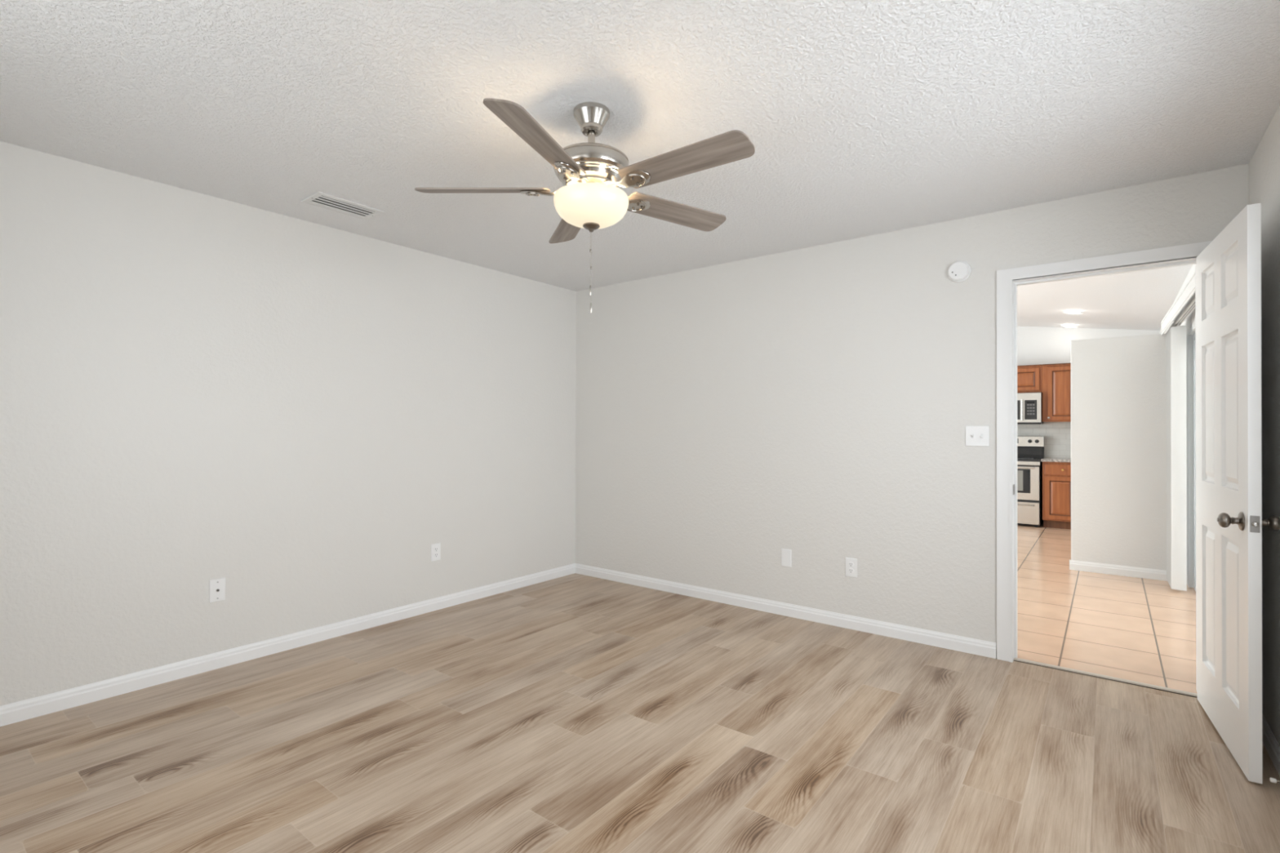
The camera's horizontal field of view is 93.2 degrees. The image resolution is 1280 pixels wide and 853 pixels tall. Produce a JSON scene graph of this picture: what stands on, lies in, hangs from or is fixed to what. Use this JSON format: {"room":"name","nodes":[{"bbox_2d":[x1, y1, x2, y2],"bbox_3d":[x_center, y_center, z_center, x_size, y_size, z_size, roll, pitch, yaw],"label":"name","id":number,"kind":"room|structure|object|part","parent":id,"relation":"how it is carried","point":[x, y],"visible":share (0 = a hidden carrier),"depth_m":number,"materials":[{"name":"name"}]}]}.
{"room":"empty bedroom","nodes":[
{"label":"empty bedroom","id":0,"kind":"room"},
{"bbox_2d":[0,141,576,706],"bbox_3d":[-1.909,0.036,3.604,0.120,2.440,4.497,0,0,38],"label":"wall","id":1,"kind":"structure","parent":0,"point":[197,388],"depth_m":3.21,"materials":[{"name":"white paint"}]},
{"bbox_2d":[208,577,225,602],"bbox_3d":[-2.188,0.849,3.133,0.015,0.116,0.072,0,0,38],"label":"cable wall plate","id":2,"kind":"object","parent":1,"relation":"attached to","point":[216,587],"visible":1,"depth_m":3.13,"materials":[{"name":"white plastic"}]},
{"bbox_2d":[0,563,575,726],"bbox_3d":[-1.860,1.214,3.557,0.013,0.082,4.257,0,0,38],"label":"baseboard","id":3,"kind":"structure","parent":1,"relation":"attached to","point":[10,713],"depth_m":3.21,"materials":[{"name":"white wood"}]},
{"bbox_2d":[431,542,440,561],"bbox_3d":[-1.401,0.863,4.153,0.009,0.116,0.072,0,0,38],"label":"wall outlet","id":4,"kind":"object","parent":1,"relation":"attached to","point":[435,548],"visible":1,"depth_m":4.15,"materials":[{"name":"white plastic"}]},
{"bbox_2d":[0,0,1279,291],"bbox_3d":[-0.246,-1.247,2.247,4.414,0.120,4.377,0,0,38],"label":"ceiling","id":5,"kind":"structure","parent":0,"point":[861,118],"depth_m":2.20,"materials":[{"name":"white paint"}]},
{"bbox_2d":[301,191,384,220],"bbox_3d":[-1.594,-1.181,3.252,0.202,0.008,0.351,0,0,38],"label":"ceiling vent","id":6,"kind":"object","parent":5,"relation":"in","point":[319,199],"visible":1,"depth_m":3.24,"materials":[{"name":"white metal"}]},
{"bbox_2d":[414,97,755,313],"bbox_3d":[-0.143,-0.808,2.252,1.217,0.758,1.266,0,0,38],"label":"ceiling fan","id":7,"kind":"object","parent":5,"relation":"hanging from","point":[591,173],"visible":1,"depth_m":2.16,"materials":[{"name":"silver metal"}]},
{"bbox_3d":[-0.590,-0.891,2.282,0.500,0.006,0.127,0,15,0],"label":"fan blade","id":8,"kind":"part","parent":7,"relation":"part of","materials":[{"name":"wood"}]},
{"bbox_3d":[-0.312,-0.892,1.892,0.127,0.006,0.500,16,5,18],"label":"fan blade","id":9,"kind":"part","parent":7,"relation":"part of","materials":[{"name":"brown wood"}]},
{"bbox_3d":[-0.306,-0.888,2.667,0.127,0.006,0.500,-16,4,-17],"label":"fan blade","id":10,"kind":"part","parent":7,"relation":"part of","materials":[{"name":"brown wood"}]},
{"bbox_3d":[-0.186,-0.633,2.274,0.002,0.202,0.002,0,0,38],"label":"pull chain","id":11,"kind":"part","parent":7,"relation":"part of","materials":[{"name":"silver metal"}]},
{"bbox_3d":[-0.183,-0.810,2.278,0.282,0.107,0.282,0,0,38],"label":"lamp shade","id":12,"kind":"part","parent":7,"relation":"part of","materials":[{"name":"beige glass"}]},
{"bbox_3d":[-0.184,-0.603,2.285,0.002,0.269,0.002,0,0,38],"label":"pull chain","id":13,"kind":"part","parent":7,"relation":"part of","materials":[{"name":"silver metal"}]},
{"bbox_3d":[0.148,-0.888,2.515,0.500,0.006,0.127,0,-15,-36],"label":"fan blade","id":14,"kind":"part","parent":7,"relation":"part of","materials":[{"name":"brown wood"}]},
{"bbox_3d":[0.144,-0.890,2.037,0.500,0.006,0.127,0,-15,36],"label":"fan blade","id":15,"kind":"part","parent":7,"relation":"part of","materials":[{"name":"wood"}]},
{"bbox_2d":[0,573,1279,852],"bbox_3d":[-0.217,1.253,2.297,4.154,0.001,4.279,0,0,38],"label":"floor","id":16,"kind":"structure","parent":0,"point":[575,713],"depth_m":2.33,"materials":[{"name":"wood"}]},
{"bbox_2d":[575,164,1248,643],"bbox_3d":[1.177,-0.435,3.984,4.294,3.400,0.120,0,0,38],"label":"wall","id":17,"kind":"structure","parent":0,"point":[817,403],"depth_m":3.87,"materials":[{"name":"white paint"}]},
{"bbox_2d":[575,563,996,658],"bbox_3d":[0.688,1.224,4.267,3.171,0.082,0.013,0,0,38],"label":"baseboard","id":18,"kind":"structure","parent":17,"relation":"attached to","point":[967,645],"depth_m":3.94,"materials":[{"name":"white wood"}]},
{"bbox_2d":[781,548,791,567],"bbox_3d":[0.980,0.879,4.047,0.072,0.116,0.006,0,0,38],"label":"blank wall plate","id":19,"kind":"object","parent":17,"relation":"attached to","point":[786,554],"visible":1,"depth_m":4.04,"materials":[{"name":"white plastic"}]},
{"bbox_2d":[845,557,857,577],"bbox_3d":[1.320,0.881,3.782,0.072,0.116,0.009,0,0,38],"label":"wall outlet","id":20,"kind":"object","parent":17,"relation":"attached to","point":[851,563],"visible":1,"depth_m":3.78,"materials":[{"name":"white plastic"}]},
{"bbox_2d":[848,568,853,573],"bbox_3d":[1.318,0.901,3.780,0.034,0.028,0.003,0,0,38],"label":"receptacle","id":21,"kind":"object","parent":20,"relation":"attached to","point":[850,570],"depth_m":3.78,"materials":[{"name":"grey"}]},
{"bbox_2d":[848,561,853,566],"bbox_3d":[1.319,0.862,3.781,0.034,0.028,0.003,0,0,38],"label":"receptacle","id":22,"kind":"object","parent":20,"relation":"attached to","point":[850,563],"depth_m":3.78,"materials":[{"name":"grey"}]},
{"bbox_2d":[946,261,971,282],"bbox_3d":[1.796,-0.875,3.409,0.120,0.120,0.035,0,0,38],"label":"smoke detector","id":23,"kind":"object","parent":17,"relation":"attached to","point":[958,271],"visible":1,"depth_m":3.40,"materials":[{"name":"white plastic"}]},
{"bbox_2d":[965,426,989,446],"bbox_3d":[1.869,0.053,3.354,0.116,0.112,0.021,0,0,38],"label":"light switch","id":24,"kind":"object","parent":17,"relation":"attached to","point":[975,436],"visible":1,"depth_m":3.36,"materials":[{"name":"white plastic"}]},
{"bbox_2d":[996,240,1212,693],"bbox_3d":[2.338,0.207,3.079,0.886,2.113,0.160,0,0,38],"label":"trim","id":25,"kind":"structure","parent":17,"relation":"attached to","point":[1005,277],"depth_m":3.26,"materials":[{"name":"white wood"}]},
{"bbox_2d":[1013,657,1197,696],"bbox_3d":[2.324,1.259,3.060,0.738,0.008,0.040,0,0,38],"label":"threshold","id":26,"kind":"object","parent":17,"relation":"attached to","point":[1015,659],"depth_m":3.03,"materials":[{"name":"beige wood"}]},
{"bbox_2d":[1013,659,1197,697],"bbox_3d":[2.309,1.262,3.041,0.738,0.002,0.008,0,0,38],"label":"trim","id":27,"kind":"structure","parent":17,"relation":"attached to","point":[1014,660],"depth_m":3.02,"materials":[{"name":"brown"}]},
{"bbox_2d":[1195,203,1279,783],"bbox_3d":[2.370,0.234,2.451,0.169,2.032,0.795,0,0,33],"label":"door","id":28,"kind":"structure","parent":17,"relation":"in","point":[1229,521],"depth_m":2.31,"materials":[{"name":"white wood"}]},
{"bbox_3d":[2.155,0.344,2.210,0.067,0.068,0.068,0,0,33],"label":"door knob","id":29,"kind":"part","parent":28,"relation":"part of","materials":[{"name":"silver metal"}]},
{"bbox_3d":[2.160,0.343,2.125,0.025,0.058,0.002,0,0,33],"label":"latch plate","id":30,"kind":"part","parent":28,"relation":"part of","materials":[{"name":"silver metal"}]},
{"bbox_3d":[2.240,0.344,2.155,0.067,0.068,0.068,0,0,33],"label":"door knob","id":31,"kind":"part","parent":28,"relation":"part of","materials":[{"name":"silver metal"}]},
{"bbox_2d":[1017,326,1159,365],"bbox_3d":[4.556,-0.402,9.061,4.900,3.400,0.100,0,0,38],"label":"wall","id":32,"kind":"structure","parent":0,"point":[1036,345],"depth_m":8.20,"materials":[{"name":"white paint"}]},
{"bbox_2d":[1017,364,1042,392],"bbox_3d":[5.109,-0.638,8.362,0.768,0.365,0.326,0,0,38],"label":"upper cabinet","id":33,"kind":"object","parent":32,"relation":"attached to","point":[1029,377],"visible":0.26,"depth_m":8.09,"materials":[{"name":"brown wood"}]},
{"bbox_3d":[5.109,-0.814,8.363,0.768,0.014,0.326,0,0,38],"label":"cornice","id":34,"kind":"part","parent":33,"relation":"part of","materials":[{"name":"brown wood"}]},
{"bbox_2d":[1017,392,1043,424],"bbox_3d":[5.071,-0.239,8.308,0.760,0.420,0.437,0,0,38],"label":"microwave","id":35,"kind":"object","parent":33,"relation":"attached to","point":[1029,405],"visible":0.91,"depth_m":8.02,"materials":[{"name":"grey metal"}]},
{"bbox_3d":[4.887,-0.221,8.232,0.492,0.258,0.004,0,0,38],"label":"door","id":36,"kind":"part","parent":35,"relation":"part of","materials":[{"name":"grey"}]},
{"bbox_3d":[5.086,-0.221,8.050,0.024,0.278,0.048,0,0,38],"label":"handle","id":37,"kind":"part","parent":35,"relation":"part of","materials":[{"name":"silver metal"}]},
{"bbox_2d":[1017,422,1071,457],"bbox_3d":[5.391,0.167,8.341,2.100,0.540,0.008,0,0,38],"label":"backsplash","id":38,"kind":"structure","parent":32,"relation":"attached to","point":[1057,435],"depth_m":8.18,"materials":[{"name":"tile"}]},
{"bbox_2d":[1041,362,1071,422],"bbox_3d":[5.707,-0.442,7.884,0.758,0.760,0.347,0,0,38],"label":"upper cabinet","id":39,"kind":"object","parent":32,"relation":"attached to","point":[1056,378],"visible":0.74,"depth_m":7.91,"materials":[{"name":"brown wood"}]},
{"bbox_3d":[5.714,-0.815,7.894,0.758,0.014,0.326,0,0,38],"label":"cornice","id":40,"kind":"part","parent":39,"relation":"part of","materials":[{"name":"brown wood"}]},
{"bbox_2d":[1017,264,1192,330],"bbox_3d":[2.745,-1.593,6.694,5.140,0.810,6.073,0,0,38],"label":"ceiling","id":41,"kind":"structure","parent":0,"point":[1138,300],"depth_m":6.18,"materials":[{"name":"white paint"}]},
{"bbox_2d":[1061,324,1078,328],"bbox_3d":[5.580,-1.298,7.855,0.188,0.034,0.190,0,0,42],"label":"recessed light","id":42,"kind":"object","parent":41,"relation":"in","point":[1064,326],"visible":1,"depth_m":7.85,"materials":[{"name":"white"}]},
{"bbox_2d":[1062,311,1083,314],"bbox_3d":[4.928,-1.293,6.880,0.188,0.034,0.190,0,0,42],"label":"recessed light","id":43,"kind":"object","parent":41,"relation":"in","point":[1067,312],"visible":1,"depth_m":6.86,"materials":[{"name":"white"}]},
{"bbox_2d":[1017,522,1197,693],"bbox_3d":[2.716,1.332,6.571,5.040,0.100,6.071,0,0,38],"label":"floor tile","id":44,"kind":"structure","parent":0,"point":[1128,628],"depth_m":4.00,"materials":[{"name":"tile"}]},
{"bbox_2d":[1017,435,1044,527],"bbox_3d":[4.984,0.713,8.178,0.760,1.165,0.714,0,0,38],"label":"stove","id":45,"kind":"object","parent":44,"relation":"on","point":[1030,449],"visible":0.44,"depth_m":7.82,"materials":[{"name":"grey metal"}]},
{"bbox_3d":[4.784,1.011,7.944,0.670,0.020,0.014,0,0,38],"label":"handle","id":46,"kind":"part","parent":45,"relation":"part of","materials":[{"name":"silver metal"}]},
{"bbox_3d":[4.784,0.528,7.920,0.640,0.022,0.058,0,0,38],"label":"handle","id":47,"kind":"part","parent":45,"relation":"part of","materials":[{"name":"silver metal"}]},
{"bbox_3d":[4.805,1.117,7.953,0.748,0.283,0.030,0,0,38],"label":"storage drawer","id":48,"kind":"part","parent":45,"relation":"part of","materials":[{"name":"silver metal"}]},
{"bbox_3d":[4.806,0.731,7.955,0.748,0.435,0.030,0,0,38],"label":"oven door","id":49,"kind":"part","parent":45,"relation":"part of","materials":[{"name":"silver metal"}]},
{"bbox_3d":[4.808,0.474,7.952,0.756,0.048,0.034,0,0,38],"label":"rail","id":50,"kind":"part","parent":45,"relation":"part of","materials":[{"name":"silver metal"}]},
{"bbox_2d":[1017,457,1043,461],"bbox_3d":[5.001,0.438,8.201,0.760,0.025,0.645,0,0,38],"label":"cooktop","id":51,"kind":"object","parent":45,"relation":"in","point":[1019,459],"depth_m":7.85,"materials":[{"name":"black glass"}]},
{"bbox_3d":[5.172,0.204,8.422,0.760,0.145,0.103,0,0,38],"label":"control panel","id":52,"kind":"part","parent":45,"relation":"part of","materials":[{"name":"silver metal"}]},
{"bbox_2d":[1042,462,1071,528],"bbox_3d":[5.613,0.872,7.739,0.732,0.845,0.677,0,0,38],"label":"base cabinet","id":53,"kind":"object","parent":44,"relation":"on","point":[1056,476],"visible":0.45,"depth_m":7.63,"materials":[{"name":"brown wood"}]},
{"bbox_2d":[1040,457,1071,462],"bbox_3d":[5.611,0.432,7.738,0.752,0.032,0.671,0,0,38],"label":"countertop","id":54,"kind":"structure","parent":53,"relation":"on","point":[1046,459],"depth_m":7.68,"materials":[{"name":"stone"}]},
{"bbox_3d":[5.290,0.545,7.612,0.330,0.135,0.020,0,0,38],"label":"drawer","id":55,"kind":"part","parent":53,"relation":"part of","materials":[{"name":"brown wood"}]},
{"bbox_3d":[5.289,0.904,7.610,0.330,0.542,0.020,0,0,38],"label":"door","id":56,"kind":"part","parent":53,"relation":"part of","materials":[{"name":"brown wood"}]},
{"bbox_2d":[1069,333,1167,581],"bbox_3d":[4.193,0.254,5.230,0.780,2.050,0.143,0,0,38],"label":"wall","id":57,"kind":"structure","parent":0,"point":[1118,460],"depth_m":5.21,"materials":[{"name":"white paint"}]},
{"bbox_2d":[1159,104,1279,745],"bbox_3d":[3.346,-0.033,3.372,0.163,2.600,10.570,0,0,38],"label":"wall","id":58,"kind":"structure","parent":0,"point":[1264,164],"depth_m":2.38,"materials":[{"name":"white paint"}]},
{"bbox_2d":[1160,271,1195,591],"bbox_3d":[3.637,0.183,3.995,0.118,2.125,2.500,0,0,37],"label":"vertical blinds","id":59,"kind":"object","parent":58,"relation":"attached to","point":[1184,305],"visible":0.93,"depth_m":4.63,"materials":[{"name":"white plastic"}]},
{"bbox_2d":[1193,333,1195,591],"bbox_3d":[3.748,0.271,3.881,0.110,2.000,2.230,0,0,38],"label":"door","id":60,"kind":"structure","parent":58,"relation":"in","point":[1194,380],"depth_m":4.75,"materials":[{"name":"white wood"}]},
{"bbox_2d":[1262,713,1279,776],"bbox_3d":[1.413,1.210,1.020,0.013,0.082,4.257,0,0,38],"label":"baseboard","id":61,"kind":"structure","parent":58,"relation":"attached to","point":[1269,741],"depth_m":2.30,"materials":[{"name":"white wood"}]},
{"bbox_2d":[1270,777,1279,783],"bbox_3d":[2.175,1.208,2.054,0.049,0.022,0.022,0,0,38],"label":"door stop","id":62,"kind":"object","parent":58,"relation":"attached to","point":[1272,780],"visible":1,"depth_m":2.06,"materials":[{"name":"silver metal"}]}
]}

